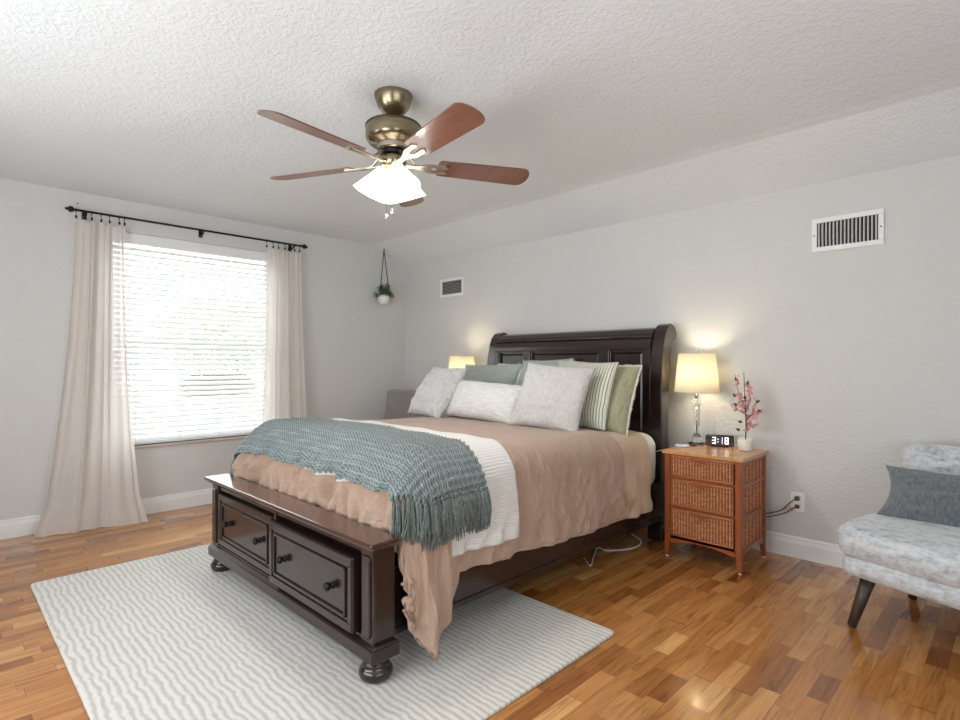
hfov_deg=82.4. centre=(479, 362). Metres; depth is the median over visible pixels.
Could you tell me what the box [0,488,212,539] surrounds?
baseboard
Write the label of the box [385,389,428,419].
chair
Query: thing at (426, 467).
throw blanket
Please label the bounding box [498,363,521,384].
sleeping pillow
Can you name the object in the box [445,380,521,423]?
lumbar pillow
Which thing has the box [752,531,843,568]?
baseboard
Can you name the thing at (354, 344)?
wall
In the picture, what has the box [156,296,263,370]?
tree
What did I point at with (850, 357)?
wall
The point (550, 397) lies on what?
throw pillow
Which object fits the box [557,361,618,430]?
throw pillow
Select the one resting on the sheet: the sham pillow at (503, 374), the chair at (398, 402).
the sham pillow at (503, 374)
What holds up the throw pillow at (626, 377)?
on the sheet
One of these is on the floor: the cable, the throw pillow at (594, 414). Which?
the cable
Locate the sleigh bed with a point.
(341, 575)
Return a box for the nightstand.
[662,443,768,574]
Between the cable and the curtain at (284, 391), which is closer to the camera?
the cable
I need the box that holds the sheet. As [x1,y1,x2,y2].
[508,428,652,559]
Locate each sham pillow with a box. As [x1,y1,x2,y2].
[463,363,521,384]
[517,358,573,385]
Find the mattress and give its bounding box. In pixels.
[395,432,654,552]
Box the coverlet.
[236,418,518,556]
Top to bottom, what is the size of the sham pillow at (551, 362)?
0.464 m
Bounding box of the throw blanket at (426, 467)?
[230,417,491,552]
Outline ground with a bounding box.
[130,393,262,436]
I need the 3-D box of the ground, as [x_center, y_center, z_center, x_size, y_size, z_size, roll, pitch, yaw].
[-12.297,1.616,13.315,25.600,0.150,38.000,0,0,45]
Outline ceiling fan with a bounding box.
[257,86,528,219]
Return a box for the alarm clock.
[706,434,733,446]
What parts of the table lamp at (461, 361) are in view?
lamp shade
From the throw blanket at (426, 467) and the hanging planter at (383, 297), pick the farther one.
the hanging planter at (383, 297)
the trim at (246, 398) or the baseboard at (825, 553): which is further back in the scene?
the trim at (246, 398)
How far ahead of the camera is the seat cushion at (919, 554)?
2.27 m
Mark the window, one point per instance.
(264, 263)
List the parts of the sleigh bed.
footboard post, knob, drawer, knob, knob, footboard, moulding, drawer, knob, footboard post, headboard post, headboard panel, rail, headboard panel, bead moulding, headboard, headboard panel, headboard post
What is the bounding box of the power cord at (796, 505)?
[766,504,798,516]
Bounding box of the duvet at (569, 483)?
[232,415,627,661]
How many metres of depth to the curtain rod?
4.42 m
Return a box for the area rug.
[30,544,613,719]
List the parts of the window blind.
ladder cord, ladder cord, rail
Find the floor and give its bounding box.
[0,503,959,719]
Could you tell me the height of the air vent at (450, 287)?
0.187 m
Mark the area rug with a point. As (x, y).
(168, 636)
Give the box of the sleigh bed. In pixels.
[204,324,676,683]
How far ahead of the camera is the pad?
3.51 m
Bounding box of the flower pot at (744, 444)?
[730,375,762,450]
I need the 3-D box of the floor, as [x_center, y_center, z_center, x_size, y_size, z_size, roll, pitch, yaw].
[-0.398,1.251,2.234,6.400,0.120,5.200,0,0,45]
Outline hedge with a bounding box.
[179,370,254,396]
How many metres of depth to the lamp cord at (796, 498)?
3.34 m
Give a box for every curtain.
[33,209,147,538]
[262,239,306,423]
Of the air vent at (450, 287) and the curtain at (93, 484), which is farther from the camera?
the air vent at (450, 287)
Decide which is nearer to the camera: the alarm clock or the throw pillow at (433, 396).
the alarm clock
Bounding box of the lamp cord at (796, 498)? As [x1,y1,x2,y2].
[766,496,798,513]
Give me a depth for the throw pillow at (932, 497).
2.47 m
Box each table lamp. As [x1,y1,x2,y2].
[449,353,474,416]
[674,349,719,444]
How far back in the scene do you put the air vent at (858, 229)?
3.16 m
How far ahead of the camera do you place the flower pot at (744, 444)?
3.35 m
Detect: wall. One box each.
[0,178,405,520]
[406,155,959,544]
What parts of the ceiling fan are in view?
blade, blade, lamp shade, pull chain, light bulb, lamp shade, lamp shade, blade, blade, blade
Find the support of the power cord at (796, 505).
attached to the wall at (850, 357)
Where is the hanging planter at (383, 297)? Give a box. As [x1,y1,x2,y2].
[372,249,393,304]
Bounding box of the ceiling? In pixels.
[0,0,959,266]
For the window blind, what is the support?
attached to the window
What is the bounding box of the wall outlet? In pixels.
[791,492,804,512]
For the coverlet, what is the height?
0.534 m
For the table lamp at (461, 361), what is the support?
on the nightstand
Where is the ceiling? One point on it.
(614, 111)
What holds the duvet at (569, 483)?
on the mattress
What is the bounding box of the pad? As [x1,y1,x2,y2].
[675,444,688,446]
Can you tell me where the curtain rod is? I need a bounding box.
[65,206,307,250]
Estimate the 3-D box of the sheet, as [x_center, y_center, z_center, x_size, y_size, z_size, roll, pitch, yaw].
[0.018,0.656,3.565,1.718,0.553,1.385,0,0,45]
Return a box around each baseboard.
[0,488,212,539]
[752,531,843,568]
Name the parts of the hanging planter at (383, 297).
pot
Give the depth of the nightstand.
3.21 m
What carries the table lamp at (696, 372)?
on the nightstand
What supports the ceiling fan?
hanging from the ceiling
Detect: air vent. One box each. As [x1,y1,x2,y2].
[440,276,463,297]
[812,208,883,252]
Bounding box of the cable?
[583,534,641,565]
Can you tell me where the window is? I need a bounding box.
[127,263,265,346]
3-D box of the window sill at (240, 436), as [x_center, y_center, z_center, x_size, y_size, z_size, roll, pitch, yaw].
[-2.394,0.657,4.646,0.168,0.022,1.320,0,0,45]
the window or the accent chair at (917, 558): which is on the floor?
the accent chair at (917, 558)
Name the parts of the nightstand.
leg, handle, handle, handle, drawer, drawer, drawer, frame, leg, panel, panel, panel, leg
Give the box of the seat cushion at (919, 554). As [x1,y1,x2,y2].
[838,513,959,588]
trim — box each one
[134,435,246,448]
[151,398,262,434]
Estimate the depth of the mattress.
3.59 m
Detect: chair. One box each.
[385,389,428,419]
[838,443,959,627]
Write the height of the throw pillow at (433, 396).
0.392 m
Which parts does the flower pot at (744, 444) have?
pot, stem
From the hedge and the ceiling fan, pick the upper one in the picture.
the ceiling fan
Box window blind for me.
[125,232,265,444]
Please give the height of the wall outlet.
0.116 m
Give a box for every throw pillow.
[407,366,467,417]
[508,362,595,430]
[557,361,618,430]
[569,360,641,435]
[876,465,959,527]
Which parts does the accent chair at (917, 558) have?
leg, seat, leg, backrest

